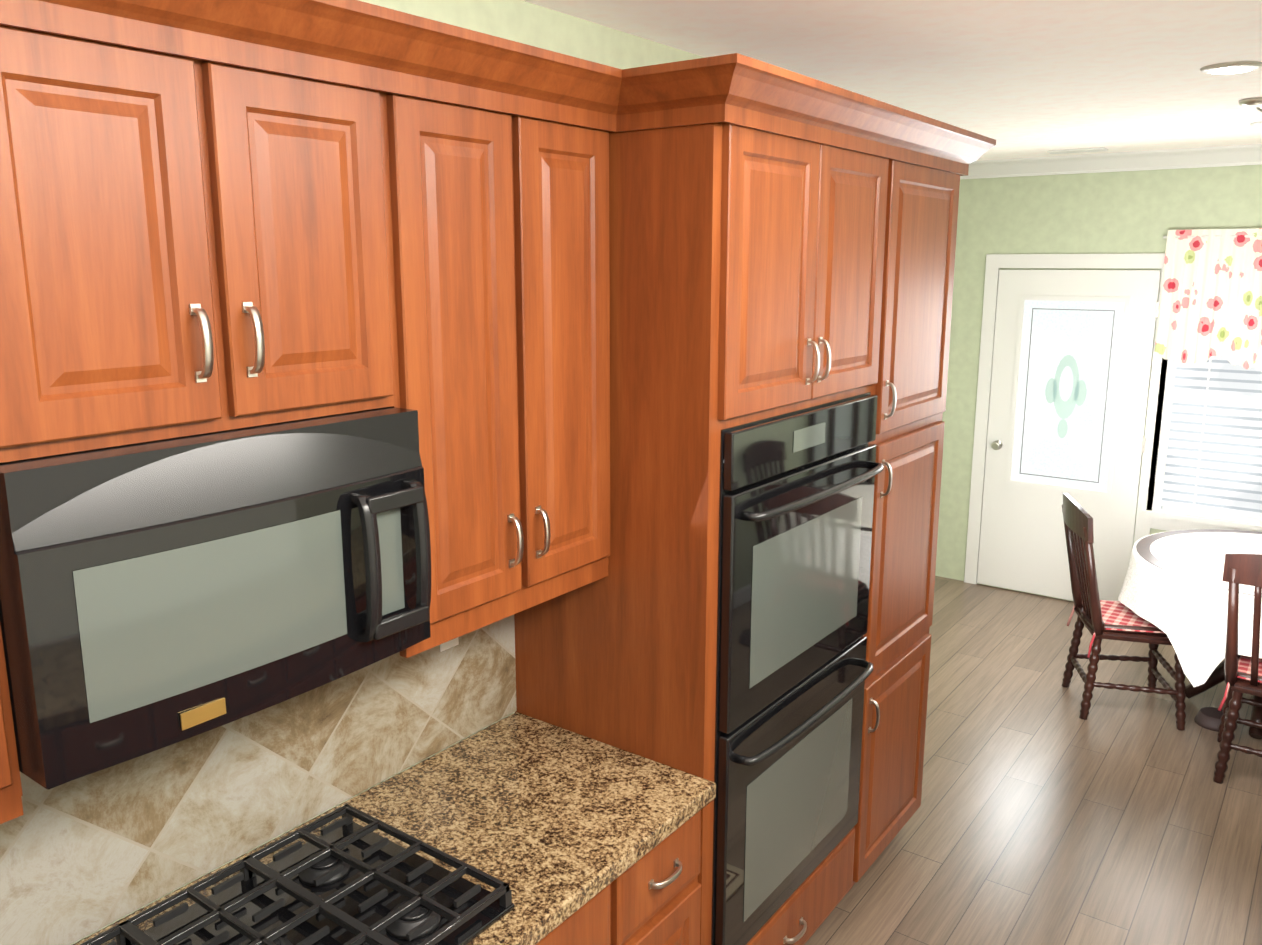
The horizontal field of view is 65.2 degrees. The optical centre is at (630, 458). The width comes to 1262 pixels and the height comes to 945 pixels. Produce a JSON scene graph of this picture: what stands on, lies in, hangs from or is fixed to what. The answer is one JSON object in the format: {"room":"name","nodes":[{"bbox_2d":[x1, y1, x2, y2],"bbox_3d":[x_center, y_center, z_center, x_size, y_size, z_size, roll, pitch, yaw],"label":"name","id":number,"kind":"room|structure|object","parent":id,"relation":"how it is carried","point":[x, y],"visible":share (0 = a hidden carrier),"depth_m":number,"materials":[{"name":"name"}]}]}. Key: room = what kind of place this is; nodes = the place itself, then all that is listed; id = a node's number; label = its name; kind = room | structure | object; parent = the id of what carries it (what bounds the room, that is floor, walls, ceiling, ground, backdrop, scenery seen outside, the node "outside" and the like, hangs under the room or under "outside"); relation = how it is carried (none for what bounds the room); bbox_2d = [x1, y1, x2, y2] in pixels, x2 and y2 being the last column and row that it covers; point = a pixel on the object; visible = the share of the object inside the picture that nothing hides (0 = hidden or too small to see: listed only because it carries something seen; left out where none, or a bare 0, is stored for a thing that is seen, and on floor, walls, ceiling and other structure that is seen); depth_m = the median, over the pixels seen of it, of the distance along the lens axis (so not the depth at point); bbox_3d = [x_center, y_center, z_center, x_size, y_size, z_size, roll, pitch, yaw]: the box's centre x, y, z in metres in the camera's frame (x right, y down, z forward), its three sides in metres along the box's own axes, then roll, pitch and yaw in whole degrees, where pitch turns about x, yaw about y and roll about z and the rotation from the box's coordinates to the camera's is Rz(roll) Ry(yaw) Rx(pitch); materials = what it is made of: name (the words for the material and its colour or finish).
{"room":"kitchen","nodes":[
{"label":"kitchen","id":0,"kind":"room"},
{"bbox_2d":[70,0,704,944],"bbox_3d":[-1.153,0.439,1.579,0.100,2.740,5.960,8,14,35],"label":"wall","id":1,"kind":"structure","parent":0,"point":[534,26],"depth_m":2.48,"materials":[{"name":"paint"}]},
{"bbox_2d":[0,445,23,823],"bbox_3d":[-1.204,0.006,1.034,0.348,1.030,0.808,8,14,35],"label":"upper cabinet","id":2,"kind":"object","parent":1,"relation":"attached to","point":[11,807],"depth_m":1.34,"materials":[{"name":"brown wood"}]},
{"bbox_2d":[0,0,995,175],"bbox_3d":[-0.627,-0.629,1.402,0.704,0.115,5.234,8,14,35],"label":"crown molding","id":3,"kind":"structure","parent":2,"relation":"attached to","point":[359,44],"depth_m":1.83,"materials":[{"name":"brown wood"}]},
{"bbox_2d":[0,25,411,461],"bbox_3d":[-0.762,-0.338,1.579,0.348,0.565,0.684,8,14,35],"label":"upper cabinet","id":4,"kind":"object","parent":1,"relation":"attached to","point":[188,247],"depth_m":1.45,"materials":[{"name":"brown wood"}]},
{"bbox_2d":[0,407,430,789],"bbox_3d":[-0.717,0.164,1.644,0.459,0.441,0.680,8,14,35],"label":"over-the-range microwave","id":5,"kind":"object","parent":4,"relation":"attached to","point":[157,595],"visible":1,"depth_m":1.45,"materials":[{"name":"black metal"}]},
{"bbox_2d":[0,615,516,944],"bbox_3d":[-1.387,0.743,1.218,0.010,0.462,3.619,8,14,35],"label":"tile backsplash","id":6,"kind":"structure","parent":1,"relation":"attached to","point":[82,857],"depth_m":1.99,"materials":[{"name":"beige tile"}]},
{"bbox_2d":[440,637,458,651],"bbox_3d":[-0.450,0.415,2.439,0.008,0.116,0.060,8,14,35],"label":"electrical outlet","id":7,"kind":"object","parent":6,"relation":"attached to","point":[449,644],"visible":0.29,"depth_m":2.44,"materials":[{"name":"white plastic"}]},
{"bbox_2d":[400,95,609,656],"bbox_3d":[-0.369,-0.212,2.149,0.348,1.030,0.644,8,14,35],"label":"upper cabinet","id":8,"kind":"object","parent":1,"relation":"attached to","point":[506,216],"depth_m":2.02,"materials":[{"name":"brown wood"}]},
{"bbox_2d":[523,0,1261,160],"bbox_3d":[0.346,-1.102,2.064,3.800,0.100,9.180,8,14,35],"label":"ceiling","id":9,"kind":"structure","parent":0,"point":[1025,78],"depth_m":3.04,"materials":[{"name":"white paint"}]},
{"bbox_2d":[1047,147,1107,153],"bbox_3d":[2.509,-1.727,5.545,0.300,0.012,0.120,8,14,35],"label":"ceiling vent","id":10,"kind":"object","parent":9,"relation":"in","point":[1084,150],"visible":1,"depth_m":5.52,"materials":[{"name":"white metal"}]},
{"bbox_2d":[1200,61,1261,74],"bbox_3d":[1.957,-1.269,3.216,0.180,0.013,0.180,8,14,35],"label":"recessed light","id":11,"kind":"object","parent":9,"relation":"in","point":[1236,67],"visible":1,"depth_m":3.18,"materials":[{"name":"white"}]},
{"bbox_2d":[1238,97,1261,111],"bbox_3d":[2.836,-0.812,3.957,0.773,1.194,0.561,8,14,35],"label":"pendant chandelier","id":12,"kind":"object","parent":9,"relation":"hanging from","point":[1252,103],"visible":1,"depth_m":3.84,"materials":[{"name":"white glass"}]},
{"bbox_2d":[1250,121,1261,126],"bbox_3d":[2.912,-1.516,4.476,0.180,0.013,0.180,8,14,35],"label":"recessed light","id":13,"kind":"object","parent":9,"relation":"in","point":[1256,124],"visible":1,"depth_m":4.48,"materials":[{"name":"white"}]},
{"bbox_2d":[805,576,1261,944],"bbox_3d":[0.345,1.685,2.611,3.800,0.100,9.180,8,14,35],"label":"floor","id":14,"kind":"structure","parent":0,"point":[1044,814],"depth_m":3.88,"materials":[{"name":"brown wood"}]},
{"bbox_2d":[536,873,623,944],"bbox_3d":[-0.519,1.308,2.008,0.618,0.870,0.800,8,14,35],"label":"base cabinet","id":15,"kind":"object","parent":14,"relation":"on","point":[600,921],"depth_m":2.03,"materials":[{"name":"brown wood"}]},
{"bbox_2d":[73,712,715,944],"bbox_3d":[-1.126,1.026,1.079,0.638,0.040,3.618,8,14,35],"label":"countertop","id":16,"kind":"structure","parent":15,"relation":"on","point":[553,826],"depth_m":2.20,"materials":[{"name":"stone"}]},
{"bbox_2d":[80,804,514,944],"bbox_3d":[-0.636,0.855,1.706,0.490,0.055,0.745,8,14,35],"label":"gas cooktop","id":17,"kind":"object","parent":16,"relation":"in","point":[345,879],"visible":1,"depth_m":1.84,"materials":[{"name":"black metal"}]},
{"bbox_2d":[624,810,700,944],"bbox_3d":[-0.176,1.219,2.466,0.618,0.870,0.358,8,14,35],"label":"base cabinet","id":18,"kind":"object","parent":14,"relation":"on","point":[652,896],"depth_m":2.25,"materials":[{"name":"brown wood"}]},
{"bbox_2d":[514,122,901,944],"bbox_3d":[0.213,0.363,2.815,0.644,2.416,0.916,8,14,35],"label":"tall cabinet","id":19,"kind":"object","parent":14,"relation":"on","point":[744,624],"depth_m":2.42,"materials":[{"name":"brown wood"}]},
{"bbox_2d":[866,162,959,870],"bbox_3d":[0.668,0.244,3.424,0.644,2.416,0.624,8,14,35],"label":"tall cabinet","id":20,"kind":"object","parent":14,"relation":"on","point":[930,197],"depth_m":3.24,"materials":[{"name":"brown wood"}]},
{"bbox_2d":[1062,493,1185,730],"bbox_3d":[2.334,0.700,4.717,0.546,1.027,0.500,2,11,11],"label":"chair","id":21,"kind":"object","parent":14,"relation":"on","point":[1098,618],"visible":0.94,"depth_m":4.62,"materials":[{"name":"brown wood"}]},
{"bbox_2d":[1118,529,1261,738],"bbox_3d":[2.997,0.852,4.605,1.322,0.749,1.302,8,14,35],"label":"dining table","id":22,"kind":"object","parent":14,"relation":"on","point":[1175,588],"visible":0.79,"depth_m":4.42,"materials":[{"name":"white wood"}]},
{"bbox_2d":[1194,707,1222,731],"bbox_3d":[2.728,1.216,4.605,0.170,0.054,0.170,8,14,35],"label":"pet bowl","id":23,"kind":"object","parent":14,"relation":"on","point":[1208,718],"visible":0.54,"depth_m":4.58,"materials":[{"name":"grey"}]},
{"bbox_2d":[1213,552,1261,783],"bbox_3d":[2.680,0.838,4.016,0.500,1.027,0.546,8,14,35],"label":"chair","id":24,"kind":"object","parent":14,"relation":"on","point":[1243,674],"visible":1,"depth_m":3.98,"materials":[{"name":"brown wood"}]},
{"bbox_2d":[935,165,1261,601],"bbox_3d":[3.032,-0.412,5.929,3.800,2.740,0.100,8,14,35],"label":"wall","id":25,"kind":"structure","parent":0,"point":[1133,212],"depth_m":6.04,"materials":[{"name":"green paint"}]},
{"bbox_2d":[964,253,1167,583],"bbox_3d":[2.693,-0.166,6.152,1.080,2.170,0.024,8,14,35],"label":"door frame","id":26,"kind":"structure","parent":25,"relation":"attached to","point":[995,263],"depth_m":6.18,"materials":[{"name":"white wood"}]},
{"bbox_2d":[977,270,1160,600],"bbox_3d":[2.679,-0.119,6.132,0.922,2.063,0.078,8,14,35],"label":"entry door","id":27,"kind":"structure","parent":25,"relation":"in","point":[1071,365],"depth_m":6.12,"materials":[{"name":"white wood"}]},
{"bbox_2d":[960,144,1261,178],"bbox_3d":[2.926,-1.698,5.632,3.480,0.100,0.095,8,14,35],"label":"crown molding","id":28,"kind":"structure","parent":25,"relation":"attached to","point":[1222,156],"depth_m":5.64,"materials":[{"name":"white wood"}]},
{"bbox_2d":[1141,358,1261,531],"bbox_3d":[3.447,-0.308,5.543,0.910,1.585,0.050,8,14,35],"label":"window","id":29,"kind":"structure","parent":25,"relation":"in","point":[1166,521],"depth_m":5.81,"materials":[{"name":"white"}]},
{"bbox_2d":[1154,228,1261,368],"bbox_3d":[3.431,-0.865,5.394,1.000,0.765,0.066,8,14,35],"label":"valance curtain","id":30,"kind":"object","parent":29,"relation":"attached to","point":[1210,305],"visible":0.98,"depth_m":5.52,"materials":[{"name":"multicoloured fabric"}]},
{"bbox_2d":[1161,356,1261,523],"bbox_3d":[3.452,-0.327,5.547,0.720,1.400,0.028,8,14,35],"label":"window blinds","id":31,"kind":"object","parent":29,"relation":"attached to","point":[1213,467],"visible":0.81,"depth_m":5.67,"materials":[{"name":"grey plastic"}]}
]}

